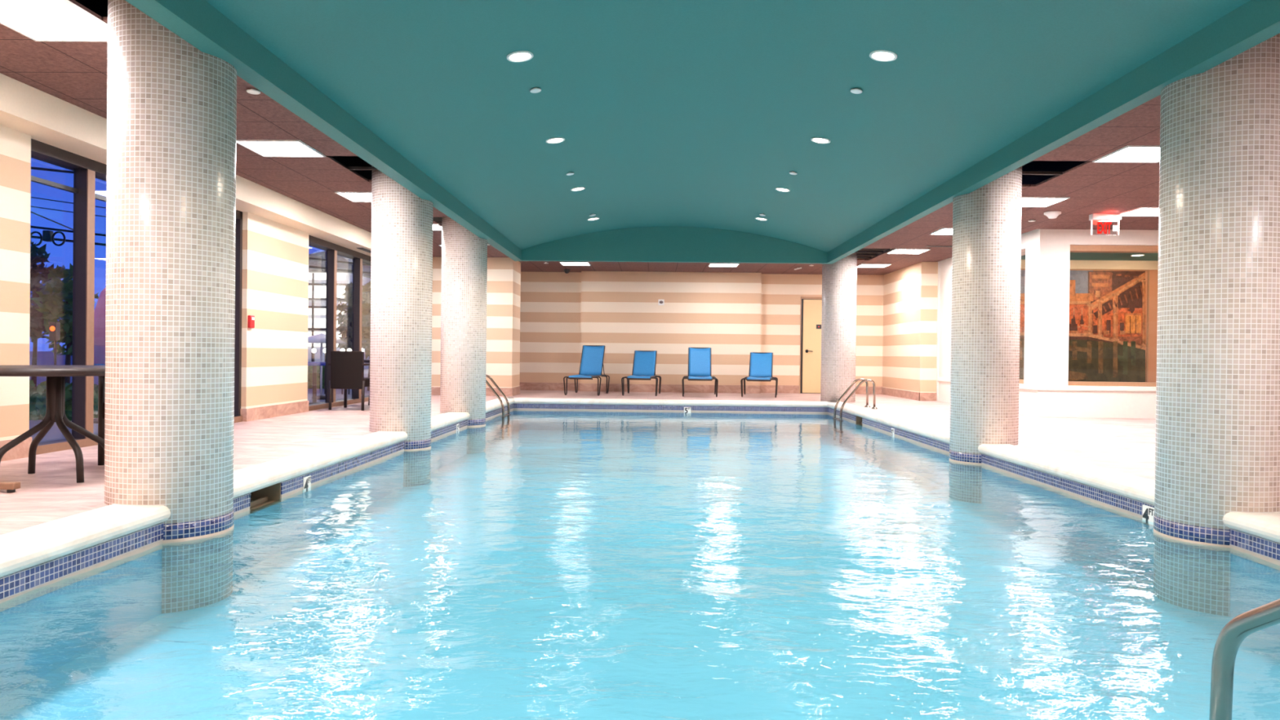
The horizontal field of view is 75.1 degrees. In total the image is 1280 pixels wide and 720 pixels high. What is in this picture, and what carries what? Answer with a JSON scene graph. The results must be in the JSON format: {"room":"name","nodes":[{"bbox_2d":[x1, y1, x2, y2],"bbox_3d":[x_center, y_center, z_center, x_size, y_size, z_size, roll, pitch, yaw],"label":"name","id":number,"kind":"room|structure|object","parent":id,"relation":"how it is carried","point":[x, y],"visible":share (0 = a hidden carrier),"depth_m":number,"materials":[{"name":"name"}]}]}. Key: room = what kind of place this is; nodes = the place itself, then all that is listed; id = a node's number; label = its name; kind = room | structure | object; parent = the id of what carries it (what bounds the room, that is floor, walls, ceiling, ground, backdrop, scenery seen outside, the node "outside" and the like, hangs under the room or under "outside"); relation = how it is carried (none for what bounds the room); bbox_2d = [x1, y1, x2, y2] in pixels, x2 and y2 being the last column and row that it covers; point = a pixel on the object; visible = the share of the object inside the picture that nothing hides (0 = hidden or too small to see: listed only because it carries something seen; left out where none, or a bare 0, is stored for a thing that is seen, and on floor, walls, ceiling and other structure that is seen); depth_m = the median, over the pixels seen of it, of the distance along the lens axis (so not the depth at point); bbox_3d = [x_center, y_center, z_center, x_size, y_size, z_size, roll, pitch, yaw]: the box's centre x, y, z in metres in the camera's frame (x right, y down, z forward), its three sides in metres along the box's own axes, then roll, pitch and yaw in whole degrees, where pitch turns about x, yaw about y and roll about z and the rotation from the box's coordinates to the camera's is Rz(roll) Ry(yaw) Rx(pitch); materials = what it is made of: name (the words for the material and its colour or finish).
{"room":"indoor swimming pool","nodes":[
{"label":"indoor swimming pool","id":0,"kind":"room"},
{"bbox_2d":[0,124,308,440],"bbox_3d":[-4.909,-0.462,2.028,0.340,2.450,18.880,1,0,1],"label":"wall","id":1,"kind":"structure","parent":0,"point":[275,286],"depth_m":9.80,"materials":[{"name":"paint"}]},
{"bbox_2d":[31,138,242,454],"bbox_3d":[-4.771,-0.497,8.056,0.215,2.450,3.380,1,0,1],"label":"window","id":2,"kind":"structure","parent":1,"relation":"in","point":[86,171],"depth_m":7.10,"materials":[{"name":"brown metal"}]},
{"bbox_2d":[0,400,308,461],"bbox_3d":[-4.855,0.689,2.034,0.234,0.150,18.908,1,0,1],"label":"baseboard","id":3,"kind":"structure","parent":1,"relation":"attached to","point":[21,450],"depth_m":9.98,"materials":[{"name":"tile"}]},
{"bbox_2d":[0,73,371,256],"bbox_3d":[-4.696,-2.174,4.425,0.640,0.950,23.700,1,0,1],"label":"trim","id":4,"kind":"structure","parent":1,"relation":"attached to","point":[49,119],"depth_m":6.67,"materials":[{"name":"beige paint"}]},
{"bbox_2d":[248,315,254,328],"bbox_3d":[-4.575,-0.450,9.813,0.042,0.150,0.110,1,0,1],"label":"fire alarm","id":5,"kind":"object","parent":1,"relation":"attached to","point":[251,317],"visible":1,"depth_m":9.78,"materials":[{"name":"red plastic"}]},
{"bbox_2d":[308,235,371,410],"bbox_3d":[-4.664,-0.531,13.875,0.215,2.450,4.820,1,0,1],"label":"window","id":6,"kind":"structure","parent":1,"relation":"in","point":[332,250],"depth_m":12.60,"materials":[{"name":"brown metal"}]},
{"bbox_2d":[431,257,520,387],"bbox_3d":[-3.632,-0.671,16.726,2.310,2.720,0.920,1,0,1],"label":"wall","id":7,"kind":"structure","parent":0,"point":[504,273],"depth_m":16.25,"materials":[{"name":"paint"}]},
{"bbox_2d":[431,386,519,395],"bbox_3d":[-3.590,0.609,16.726,2.224,0.160,0.934,1,0,1],"label":"baseboard","id":8,"kind":"structure","parent":7,"relation":"attached to","point":[434,390],"depth_m":16.25,"materials":[{"name":"tile"}]},
{"bbox_2d":[0,390,1155,535],"bbox_3d":[2.147,0.859,5.802,14.300,0.080,26.670,1,0,1],"label":"floor","id":9,"kind":"structure","parent":0,"point":[1123,445],"depth_m":8.12,"materials":[{"name":"stone"}]},
{"bbox_2d":[0,481,20,493],"bbox_3d":[-4.002,0.333,4.546,0.840,0.850,0.560,1,0,1],"label":"chair","id":10,"kind":"object","parent":9,"relation":"on","point":[11,486],"visible":1,"depth_m":4.77,"materials":[{"name":"brown wood"}]},
{"bbox_2d":[0,364,105,483],"bbox_3d":[-3.748,0.399,5.342,1.100,0.717,1.100,1,0,1],"label":"round table","id":11,"kind":"object","parent":9,"relation":"on","point":[55,375],"visible":0.84,"depth_m":5.27,"materials":[{"name":"brown metal"}]},
{"bbox_2d":[97,376,105,465],"bbox_3d":[-3.584,0.333,6.199,0.565,0.841,0.556,1,0,1],"label":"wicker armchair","id":12,"kind":"object","parent":9,"relation":"on","point":[101,380],"visible":0.11,"depth_m":5.94,"materials":[{"name":"brown wicker"}]},
{"bbox_2d":[328,351,369,410],"bbox_3d":[-4.144,0.291,12.093,0.556,0.841,0.565,1,0,5],"label":"wicker armchair","id":13,"kind":"object","parent":9,"relation":"on","point":[347,367],"visible":0.76,"depth_m":11.83,"materials":[{"name":"brown wicker"}]},
{"bbox_2d":[563,345,609,395],"bbox_3d":[-1.088,0.199,17.368,0.722,1.025,1.684,1,0,7],"label":"chaise lounge","id":14,"kind":"object","parent":9,"relation":"on","point":[592,356],"visible":1,"depth_m":17.80,"materials":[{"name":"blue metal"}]},
{"bbox_2d":[0,422,1279,719],"bbox_3d":[0.401,1.213,7.276,6.229,0.675,16.250,1,0,1],"label":"swimming pool","id":15,"kind":"object","parent":9,"relation":"in","point":[402,642],"visible":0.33,"depth_m":4.38,"materials":[{"name":"liquid"}]},
{"bbox_2d":[104,0,236,613],"bbox_3d":[-2.617,-0.428,4.667,0.638,3.520,0.638,1,0,1],"label":"column","id":16,"kind":"structure","parent":15,"relation":"on","point":[171,104],"depth_m":4.41,"materials":[{"name":"tile"}]},
{"bbox_2d":[249,483,280,514],"bbox_3d":[-2.602,0.919,5.549,0.220,0.133,0.450,1,0,1],"label":"skimmer","id":17,"kind":"object","parent":15,"relation":"on","point":[267,496],"visible":0.41,"depth_m":5.76,"materials":[{"name":"beige plastic"}]},
{"bbox_2d":[369,165,433,487],"bbox_3d":[-2.540,-0.452,8.876,0.638,3.520,0.638,1,0,1],"label":"column","id":18,"kind":"structure","parent":15,"relation":"on","point":[402,257],"depth_m":8.61,"materials":[{"name":"tile"}]},
{"bbox_2d":[440,217,487,453],"bbox_3d":[-2.487,-0.469,11.765,0.638,3.520,0.638,1,0,1],"label":"column","id":19,"kind":"structure","parent":15,"relation":"on","point":[464,253],"depth_m":11.49,"materials":[{"name":"tile"}]},
{"bbox_2d":[485,374,510,436],"bbox_3d":[-2.485,0.760,13.753,0.630,1.038,0.600,1,0,1],"label":"pool ladder","id":20,"kind":"object","parent":15,"relation":"on","point":[486,375],"visible":0.3,"depth_m":13.91,"materials":[{"name":"silver metal"}]},
{"bbox_2d":[0,403,1279,599],"bbox_3d":[0.405,0.914,7.284,5.769,0.087,15.770,1,0,1],"label":"tiles","id":21,"kind":"structure","parent":15,"relation":"attached to","point":[18,582],"depth_m":5.89,"materials":[{"name":"blue tile"}]},
{"bbox_2d":[302,475,311,493],"bbox_3d":[-2.471,0.920,6.182,0.012,0.110,0.125,1,0,1],"label":"depth marker","id":22,"kind":"object","parent":21,"relation":"attached to","point":[307,480],"visible":0.96,"depth_m":6.16,"materials":[{"name":"white plastic"}]},
{"bbox_2d":[1142,504,1154,524],"bbox_3d":[3.223,0.982,5.277,0.012,0.110,0.125,1,0,1],"label":"depth marker","id":23,"kind":"object","parent":21,"relation":"attached to","point":[1148,513],"visible":0.88,"depth_m":5.28,"materials":[{"name":"tile"}]},
{"bbox_2d":[0,408,1279,612],"bbox_3d":[0.404,0.980,7.285,5.769,0.050,15.770,1,0,1],"label":"trim","id":24,"kind":"structure","parent":15,"relation":"attached to","point":[15,600],"depth_m":5.18,"materials":[{"name":"tile"}]},
{"bbox_2d":[4,409,1279,655],"bbox_3d":[0.404,0.978,7.275,5.729,0.031,15.750,1,0,1],"label":"water","id":25,"kind":"object","parent":15,"relation":"in","point":[575,422],"visible":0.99,"depth_m":9.99,"materials":[{"name":"liquid"}]},
{"bbox_2d":[833,378,877,439],"bbox_3d":[3.534,0.827,13.717,0.630,1.038,0.550,1,0,1],"label":"pool ladder","id":26,"kind":"object","parent":15,"relation":"on","point":[857,380],"visible":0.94,"depth_m":13.49,"materials":[{"name":"silver metal"}]},
{"bbox_2d":[948,166,1022,503],"bbox_3d":[3.426,-0.382,8.271,0.638,3.520,0.638,1,0,1],"label":"column","id":27,"kind":"structure","parent":15,"relation":"on","point":[986,251],"depth_m":8.01,"materials":[{"name":"tile"}]},
{"bbox_2d":[1153,33,1279,616],"bbox_3d":[3.363,-0.362,4.817,0.638,3.520,0.638,1,0,1],"label":"column","id":28,"kind":"structure","parent":15,"relation":"on","point":[1217,439],"depth_m":4.58,"materials":[{"name":"tile"}]},
{"bbox_2d":[1208,598,1279,719],"bbox_3d":[1.304,0.709,1.155,0.042,1.378,1.552,1,0,1],"label":"handrail","id":29,"kind":"object","parent":15,"relation":"on","point":[1229,639],"visible":1,"depth_m":1.86,"materials":[{"name":"silver metal"}]},
{"bbox_2d":[0,397,1279,577],"bbox_3d":[0.405,0.825,7.264,6.249,0.096,16.330,1,0,1],"label":"pool coping","id":30,"kind":"object","parent":9,"relation":"on","point":[21,549],"visible":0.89,"depth_m":5.75,"materials":[{"name":"beige stone"}]},
{"bbox_2d":[621,350,661,395],"bbox_3d":[0.049,0.262,17.430,0.722,0.925,1.684,1,0,5],"label":"chaise lounge","id":31,"kind":"object","parent":9,"relation":"on","point":[644,362],"visible":1,"depth_m":17.87,"materials":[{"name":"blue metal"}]},
{"bbox_2d":[681,347,718,396],"bbox_3d":[1.246,0.235,17.359,0.722,1.005,1.684,1,0,4],"label":"chaise lounge","id":32,"kind":"object","parent":9,"relation":"on","point":[699,358],"visible":1,"depth_m":17.79,"materials":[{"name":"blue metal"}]},
{"bbox_2d":[740,352,777,397],"bbox_3d":[2.505,0.294,17.377,0.722,0.915,1.684,1,0,10],"label":"chaise lounge","id":33,"kind":"object","parent":9,"relation":"on","point":[761,364],"visible":1,"depth_m":17.83,"materials":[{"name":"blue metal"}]},
{"bbox_2d":[820,253,857,402],"bbox_3d":[3.722,-0.703,15.601,0.630,2.960,0.630,1,0,1],"label":"column","id":34,"kind":"structure","parent":9,"relation":"on","point":[838,320],"depth_m":15.33,"materials":[{"name":"tile"}]},
{"bbox_2d":[0,0,1160,275],"bbox_3d":[2.478,-1.888,5.780,13.700,0.020,26.670,1,0,1],"label":"ceiling","id":35,"kind":"structure","parent":0,"point":[73,73],"depth_m":8.62,"materials":[{"name":"brown tile"}]},
{"bbox_2d":[0,0,107,41],"bbox_3d":[-3.365,-1.930,4.723,0.600,0.012,0.637,1,0,1],"label":"recessed light","id":36,"kind":"object","parent":35,"relation":"in","point":[39,20],"visible":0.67,"depth_m":4.75,"materials":[{"name":"white plastic"}]},
{"bbox_2d":[246,88,260,94],"bbox_3d":[-2.770,-1.926,5.971,0.092,0.022,0.092,1,0,1],"label":"sprinkler cover","id":37,"kind":"object","parent":35,"relation":"attached to","point":[254,91],"visible":1,"depth_m":5.95,"materials":[{"name":"white plastic"}]},
{"bbox_2d":[235,139,325,157],"bbox_3d":[-3.310,-1.948,7.682,0.600,0.012,0.587,1,0,1],"label":"recessed light","id":38,"kind":"object","parent":35,"relation":"in","point":[264,148],"visible":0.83,"depth_m":7.66,"materials":[{"name":"white plastic"}]},
{"bbox_2d":[334,191,371,201],"bbox_3d":[-3.267,-1.961,10.030,0.600,0.012,0.587,1,0,1],"label":"recessed light","id":39,"kind":"object","parent":35,"relation":"in","point":[351,196],"visible":0.51,"depth_m":9.97,"materials":[{"name":"white plastic"}]},
{"bbox_2d":[432,223,441,230],"bbox_3d":[-3.224,-1.975,12.378,0.600,0.012,0.587,1,0,1],"label":"recessed light","id":40,"kind":"object","parent":35,"relation":"in","point":[435,226],"visible":0.2,"depth_m":12.38,"materials":[{"name":"white plastic"}]},
{"bbox_2d":[559,262,591,265],"bbox_3d":[-1.334,-1.982,17.176,0.600,0.012,0.560,1,0,1],"label":"recessed light","id":41,"kind":"object","parent":35,"relation":"in","point":[561,263],"visible":1,"depth_m":17.11,"materials":[{"name":"white plastic"}]},
{"bbox_2d":[561,262,589,265],"bbox_3d":[-1.334,-1.984,17.176,0.556,0.006,0.516,1,0,1],"label":"diffuser","id":42,"kind":"object","parent":41,"relation":"attached to","point":[562,264],"depth_m":17.22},
{"bbox_2d":[75,0,1087,224],"bbox_3d":[2.137,-2.657,5.831,14.400,0.050,26.770,1,0,1],"label":"ceiling opening","id":43,"kind":"object","parent":35,"relation":"attached to","point":[100,7],"depth_m":11.35,"materials":[{"name":"black"}]},
{"bbox_2d":[347,166,1062,258],"bbox_3d":[0.704,-2.235,11.990,7.262,0.600,7.937,1,0,1],"label":"air vent","id":44,"kind":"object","parent":35,"relation":"attached to","point":[858,252],"depth_m":8.54,"materials":[{"name":"brown metal"}]},
{"bbox_2d":[707,262,739,266],"bbox_3d":[1.716,-1.948,17.120,0.600,0.012,0.560,1,0,1],"label":"recessed light","id":45,"kind":"object","parent":35,"relation":"in","point":[710,264],"visible":1,"depth_m":17.08,"materials":[{"name":"white plastic"}]},
{"bbox_2d":[709,263,737,266],"bbox_3d":[1.716,-1.950,17.120,0.556,0.006,0.516,1,0,1],"label":"diffuser","id":46,"kind":"object","parent":45,"relation":"attached to","point":[710,264],"depth_m":17.13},
{"bbox_2d":[857,263,892,267],"bbox_3d":[4.732,-1.914,16.929,0.600,0.012,0.587,1,0,1],"label":"recessed light","id":47,"kind":"object","parent":35,"relation":"in","point":[862,265],"visible":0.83,"depth_m":16.89,"materials":[{"name":"white plastic"}]},
{"bbox_2d":[885,248,930,253],"bbox_3d":[4.689,-1.900,14.581,0.600,0.012,0.587,1,0,1],"label":"recessed light","id":48,"kind":"object","parent":35,"relation":"in","point":[895,251],"visible":1,"depth_m":14.54,"materials":[{"name":"white plastic"}]},
{"bbox_2d":[889,249,927,253],"bbox_3d":[4.689,-1.902,14.581,0.556,0.006,0.543,1,0,1],"label":"diffuser","id":49,"kind":"object","parent":48,"relation":"attached to","point":[894,251],"depth_m":14.62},
{"bbox_2d":[928,227,952,235],"bbox_3d":[4.646,-1.887,12.233,0.600,0.012,0.587,1,0,1],"label":"recessed light","id":50,"kind":"object","parent":35,"relation":"in","point":[944,231],"visible":0.49,"depth_m":12.30,"materials":[{"name":"white plastic"}]},
{"bbox_2d":[932,228,952,234],"bbox_3d":[4.646,-1.889,12.233,0.556,0.006,0.543,1,0,1],"label":"diffuser","id":51,"kind":"object","parent":50,"relation":"attached to","point":[942,231],"depth_m":12.28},
{"bbox_2d":[1021,196,1070,207],"bbox_3d":[4.653,-1.872,9.885,0.600,0.012,0.587,1,0,1],"label":"recessed light","id":52,"kind":"object","parent":35,"relation":"in","point":[1027,202],"visible":0.59,"depth_m":9.81,"materials":[{"name":"white plastic"}]},
{"bbox_2d":[1021,198,1065,206],"bbox_3d":[4.653,-1.874,9.885,0.556,0.006,0.543,1,0,1],"label":"diffuser","id":53,"kind":"object","parent":52,"relation":"attached to","point":[1025,202],"depth_m":9.86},
{"bbox_2d":[1044,211,1061,218],"bbox_3d":[5.246,-1.836,10.595,0.200,0.080,0.200,1,0,1],"label":"smoke detector","id":54,"kind":"object","parent":35,"relation":"attached to","point":[1051,215],"visible":1,"depth_m":10.54,"materials":[{"name":"white plastic"}]},
{"bbox_2d":[1088,213,1121,235],"bbox_3d":[5.961,-1.736,10.682,0.360,0.265,0.100,1,0,1],"label":"exit sign","id":55,"kind":"object","parent":35,"relation":"hanging from","point":[1092,217],"visible":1,"depth_m":10.67,"materials":[{"name":"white plastic"}]},
{"bbox_2d":[1092,145,1159,163],"bbox_3d":[4.550,-1.859,7.539,0.600,0.012,0.587,1,0,1],"label":"recessed light","id":56,"kind":"object","parent":35,"relation":"in","point":[1129,153],"visible":0.69,"depth_m":7.57,"materials":[{"name":"white plastic"}]},
{"bbox_2d":[1119,207,1159,216],"bbox_3d":[6.413,-1.856,10.440,0.600,0.012,0.587,1,0,1],"label":"recessed light","id":57,"kind":"object","parent":35,"relation":"in","point":[1140,211],"visible":0.49,"depth_m":10.49,"materials":[{"name":"white plastic"}]},
{"bbox_2d":[124,0,1279,263],"bbox_3d":[0.370,-2.027,3.422,5.470,0.820,21.880,1,0,1],"label":"ceiling","id":58,"kind":"structure","parent":0,"point":[680,122],"depth_m":6.34,"materials":[{"name":"teal paint"}]},
{"bbox_2d":[506,50,533,62],"bbox_3d":[-0.847,-2.142,5.883,0.188,0.039,0.189,1,0,7],"label":"recessed light","id":59,"kind":"object","parent":58,"relation":"attached to","point":[516,56],"visible":1,"depth_m":5.87,"materials":[{"name":"glass"}]},
{"bbox_2d":[546,137,564,143],"bbox_3d":[-0.829,-2.151,8.166,0.188,0.040,0.189,1,0,7],"label":"recessed light","id":60,"kind":"object","parent":58,"relation":"attached to","point":[552,140],"visible":1,"depth_m":8.14,"materials":[{"name":"glass"}]},
{"bbox_2d":[774,187,790,191],"bbox_3d":[1.792,-2.140,10.472,0.188,0.039,0.189,1,0,-5],"label":"recessed light","id":61,"kind":"object","parent":58,"relation":"attached to","point":[782,189],"visible":1,"depth_m":10.45,"materials":[{"name":"glass"}]},
{"bbox_2d":[810,137,830,143],"bbox_3d":[1.749,-2.126,8.070,0.188,0.039,0.189,1,0,-5],"label":"recessed light","id":62,"kind":"object","parent":58,"relation":"attached to","point":[822,140],"visible":1,"depth_m":8.05,"materials":[{"name":"glass"}]},
{"bbox_2d":[850,88,862,93],"bbox_3d":[1.699,-2.113,6.543,0.091,0.031,0.092,1,0,7],"label":"sprinkler cover","id":63,"kind":"object","parent":58,"relation":"attached to","point":[855,91],"visible":1,"depth_m":6.53,"materials":[{"name":"white plastic"}]},
{"bbox_2d":[869,49,897,62],"bbox_3d":[1.693,-2.115,5.798,0.188,0.039,0.189,1,0,-5],"label":"recessed light","id":64,"kind":"object","parent":58,"relation":"attached to","point":[881,55],"visible":1,"depth_m":5.78,"materials":[{"name":"white plastic"}]},
{"bbox_2d":[520,248,891,386],"bbox_3d":[0.507,-0.979,18.924,10.500,3.400,0.470,1,0,1],"label":"wall","id":65,"kind":"structure","parent":0,"point":[735,315],"depth_m":18.72,"materials":[{"name":"paint"}]},
{"bbox_2d":[519,382,881,394],"bbox_3d":[0.412,0.634,18.828,10.150,0.175,0.284,1,0,1],"label":"baseboard","id":66,"kind":"structure","parent":65,"relation":"attached to","point":[523,385],"depth_m":18.71,"materials":[{"name":"tile"}]},
{"bbox_2d":[799,297,822,393],"bbox_3d":[4.108,-0.333,18.913,0.955,2.190,0.165,1,0,1],"label":"door","id":67,"kind":"structure","parent":65,"relation":"in","point":[811,314],"depth_m":18.90,"materials":[{"name":"paint"}]},
{"bbox_2d":[882,262,937,392],"bbox_3d":[5.640,-0.574,17.631,0.320,2.720,2.870,1,0,1],"label":"wall","id":68,"kind":"structure","parent":0,"point":[910,293],"depth_m":16.79,"materials":[{"name":"paint"}]},
{"bbox_2d":[881,386,936,400],"bbox_3d":[5.617,0.707,17.532,0.334,0.160,2.684,1,0,1],"label":"baseboard","id":69,"kind":"structure","parent":68,"relation":"attached to","point":[917,396],"depth_m":16.79,"materials":[{"name":"tile"}]},
{"bbox_2d":[936,229,1158,418],"bbox_3d":[7.602,-0.531,14.195,3.730,2.720,4.530,1,0,1],"label":"wall","id":70,"kind":"structure","parent":0,"point":[1046,252],"depth_m":11.96,"materials":[{"name":"paint"}]},
{"bbox_2d":[937,377,1155,391],"bbox_3d":[7.592,0.407,14.038,3.725,0.065,4.255,1,0,1],"label":"trim","id":71,"kind":"structure","parent":70,"relation":"attached to","point":[946,380],"depth_m":11.94,"materials":[{"name":"white"}]},
{"bbox_2d":[1018,244,1158,386],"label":"window","id":72,"kind":"structure","parent":70,"relation":"in","point":[1073,248],"depth_m":12.02,"materials":[{"name":"beige wood"}]},
{"bbox_2d":[1021,252,1158,261],"bbox_3d":[7.769,-1.786,13.534,3.400,0.040,2.630,1,0,1],"label":"ceiling","id":73,"kind":"structure","parent":0,"point":[1073,255],"depth_m":14.27,"materials":[{"name":"teal paint"}]},
{"bbox_2d":[1145,270,1158,382],"bbox_3d":[7.782,-0.624,14.931,3.400,2.900,0.150,1,0,1],"label":"wall","id":74,"kind":"structure","parent":0,"point":[1153,321],"depth_m":14.83,"materials":[{"name":"paint"}]},
{"bbox_2d":[1019,268,1149,382],"bbox_3d":[7.716,-0.580,14.834,2.650,2.071,0.047,1,0,1],"label":"wall mural","id":75,"kind":"object","parent":74,"relation":"attached to","point":[1107,325],"visible":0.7,"depth_m":14.82},
{"bbox_2d":[1020,259,1158,270],"bbox_3d":[7.817,-1.695,14.824,3.350,0.155,0.050,1,0,1],"label":"trim","id":76,"kind":"structure","parent":74,"relation":"attached to","point":[1074,264],"depth_m":14.79,"materials":[{"name":"beige paint"}]},
{"label":"outside","id":77,"kind":"structure","parent":0,"visible":0},
{"bbox_2d":[308,250,370,271],"bbox_3d":[-25.267,-4.215,63.451,10.524,7.711,6.000,1,0,1],"label":"gabled roof","id":78,"kind":"structure","parent":77,"point":[322,255],"depth_m":60.39,"materials":[{"name":"stone"}]},
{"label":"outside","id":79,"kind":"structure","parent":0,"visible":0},
{"bbox_2d":[29,351,369,442],"bbox_3d":[-100.345,-0.765,121.861,194.880,0.200,360.000,1,0,1],"label":"ground","id":80,"kind":"structure","parent":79,"point":[43,357],"depth_m":20.59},
{"bbox_2d":[29,241,53,386],"bbox_3d":[-14.736,-1.088,20.286,1.120,3.568,0.979,1,0,1],"label":"tree","id":81,"kind":"object","parent":80,"relation":"on","point":[37,327],"visible":0.5,"depth_m":20.14,"materials":[{"name":"green plant"}]},
{"bbox_2d":[48,322,59,364],"bbox_3d":[-9.993,0.070,14.208,0.120,1.427,0.117,1,0,1],"label":"traffic light","id":82,"kind":"object","parent":80,"relation":"on","point":[54,327],"visible":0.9,"depth_m":14.17,"materials":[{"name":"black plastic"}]},
{"bbox_2d":[29,378,97,420],"bbox_3d":[-8.453,0.575,11.660,1.967,0.655,0.861,1,0,1],"label":"hedge","id":83,"kind":"object","parent":80,"relation":"on","point":[37,395],"visible":0.23,"depth_m":11.40,"materials":[{"name":"green plant"}]},
{"bbox_2d":[30,263,98,383],"bbox_3d":[-11.133,-0.563,16.156,1.014,2.648,1.038,1,0,32],"label":"tree","id":84,"kind":"object","parent":80,"relation":"on","point":[54,291],"visible":0.66,"depth_m":15.98,"materials":[{"name":"green plant"}]},
{"bbox_2d":[93,287,106,423],"bbox_3d":[-7.091,-0.094,11.132,0.628,1.857,0.628,1,0,24],"label":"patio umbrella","id":85,"kind":"object","parent":80,"relation":"on","point":[100,310],"visible":0.09,"depth_m":10.91,"materials":[{"name":"purple fabric"}]},
{"bbox_2d":[307,365,324,388],"bbox_3d":[-8.553,0.454,22.156,0.973,0.775,0.878,1,0,1],"label":"hedge","id":86,"kind":"object","parent":80,"relation":"on","point":[309,367],"visible":0.24,"depth_m":21.87,"materials":[{"name":"green plant"}]},
{"bbox_2d":[307,361,325,404],"bbox_3d":[-5.903,0.430,15.114,0.900,0.787,0.900,1,0,1],"label":"patio table","id":87,"kind":"object","parent":80,"relation":"on","point":[314,364],"visible":0.51,"depth_m":15.08,"materials":[{"name":"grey metal"}]},
{"bbox_2d":[323,348,325,394],"bbox_3d":[-7.232,0.260,19.138,0.098,1.049,0.098,1,0,1],"label":"globe lamp","id":88,"kind":"object","parent":80,"relation":"on","point":[324,349],"visible":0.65,"depth_m":19.13,"materials":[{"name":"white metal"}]},
{"bbox_2d":[307,333,346,399],"bbox_3d":[-6.548,0.128,17.124,0.961,1.352,0.961,1,0,24],"label":"patio umbrella","id":89,"kind":"object","parent":80,"relation":"on","point":[320,338],"visible":0.69,"depth_m":17.00,"materials":[{"name":"white fabric"}]},
{"bbox_2d":[307,269,370,368],"bbox_3d":[-20.920,-2.313,50.880,10.500,5.509,9.800,1,0,1],"label":"office building","id":90,"kind":"structure","parent":80,"relation":"on","point":[317,277],"depth_m":46.27,"materials":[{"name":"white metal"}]},
{"bbox_2d":[308,306,337,308],"bbox_3d":[-20.724,-2.964,46.252,9.153,0.111,0.120,1,0,1],"label":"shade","id":91,"kind":"object","parent":90,"relation":"hanging from","point":[309,307],"depth_m":46.14,"materials":[{"name":"metal"}]},
{"bbox_2d":[307,328,339,330],"bbox_3d":[-20.738,-1.741,46.259,9.153,0.111,0.120,1,0,1],"label":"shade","id":92,"kind":"object","parent":90,"relation":"hanging from","point":[308,329],"depth_m":46.14,"materials":[{"name":"metal"}]},
{"bbox_2d":[308,297,344,300],"bbox_3d":[-20.719,-3.408,46.249,9.153,0.111,0.120,1,0,1],"label":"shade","id":93,"kind":"object","parent":90,"relation":"hanging from","point":[309,299],"depth_m":46.13,"materials":[{"name":"metal"}]},
{"bbox_2d":[308,283,348,285],"bbox_3d":[-20.710,-4.223,46.245,9.153,0.111,0.120,1,0,1],"label":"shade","id":94,"kind":"object","parent":90,"relation":"hanging from","point":[309,284],"depth_m":46.13,"materials":[{"name":"metal"}]},
{"bbox_2d":[336,281,352,351],"bbox_3d":[-8.410,-0.773,24.161,1.029,3.032,0.888,1,0,1],"label":"tree","id":95,"kind":"object","parent":80,"relation":"on","point":[345,328],"visible":0.65,"depth_m":23.98,"materials":[{"name":"green plant"}]},
{"bbox_2d":[349,280,370,391],"bbox_3d":[-6.805,-0.624,21.132,0.991,2.805,0.885,1,0,1],"label":"tree","id":96,"kind":"object","parent":80,"relation":"on","point":[366,315],"visible":0.42,"depth_m":20.95,"materials":[{"name":"green plant"}]},
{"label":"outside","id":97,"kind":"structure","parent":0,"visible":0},
{"bbox_2d":[31,166,73,173],"bbox_3d":[-21.255,-7.151,31.355,53.740,0.283,0.100,0,0,-31],"label":"overhead cable","id":98,"kind":"object","parent":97,"point":[32,167],"visible":0.02,"depth_m":30.95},
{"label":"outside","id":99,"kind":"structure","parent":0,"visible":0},
{"bbox_2d":[31,196,106,208],"bbox_3d":[-21.259,-6.037,31.361,53.629,3.673,0.040,0,0,-31],"label":"overhead cable","id":100,"kind":"object","parent":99,"point":[31,197],"visible":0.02,"depth_m":31.08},
{"bbox_2d":[51,231,65,245],"bbox_3d":[-21.189,-4.422,30.369,0.500,0.541,0.070,1,0,1],"label":"cable coil","id":101,"kind":"object","parent":100,"relation":"hanging from","point":[56,232],"visible":1,"depth_m":30.34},
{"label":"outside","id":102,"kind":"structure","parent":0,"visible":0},
{"bbox_2d":[30,205,106,217],"bbox_3d":[-21.261,-5.699,31.363,53.633,3.615,0.040,0,0,-31],"label":"overhead cable","id":103,"kind":"object","parent":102,"point":[30,206],"visible":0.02,"depth_m":31.06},
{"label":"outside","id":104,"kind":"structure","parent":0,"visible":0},
{"bbox_2d":[30,210,73,230],"bbox_3d":[-27.867,-9.262,20.882,0.050,8.621,25.997,1,0,28],"label":"overhead cable","id":105,"kind":"object","parent":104,"point":[30,211],"visible":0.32,"depth_m":31.50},
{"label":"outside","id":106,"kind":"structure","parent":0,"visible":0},
{"bbox_2d":[30,225,370,266],"bbox_3d":[-21.264,-4.974,31.367,53.679,2.870,0.090,0,0,-31],"label":"overhead cable","id":107,"kind":"object","parent":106,"point":[31,226],"visible":0.07,"depth_m":31.68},
{"bbox_2d":[30,231,42,245],"bbox_3d":[-22.039,-4.425,30.385,0.500,0.541,0.070,1,0,1],"label":"cable coil","id":108,"kind":"object","parent":107,"relation":"hanging from","point":[33,232],"visible":0.8,"depth_m":30.36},
{"bbox_2d":[42,230,53,241],"bbox_3d":[-21.582,-4.521,30.376,0.260,0.400,0.240,1,0,1],"label":"box","id":109,"kind":"object","parent":107,"relation":"attached to","point":[46,234],"visible":1,"depth_m":30.26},
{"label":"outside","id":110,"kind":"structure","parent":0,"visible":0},
{"bbox_2d":[31,235,370,274],"bbox_3d":[-21.265,-4.611,31.369,53.681,2.842,0.100,0,0,-31],"label":"overhead cable","id":111,"kind":"object","parent":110,"point":[32,237],"visible":0.07,"depth_m":31.84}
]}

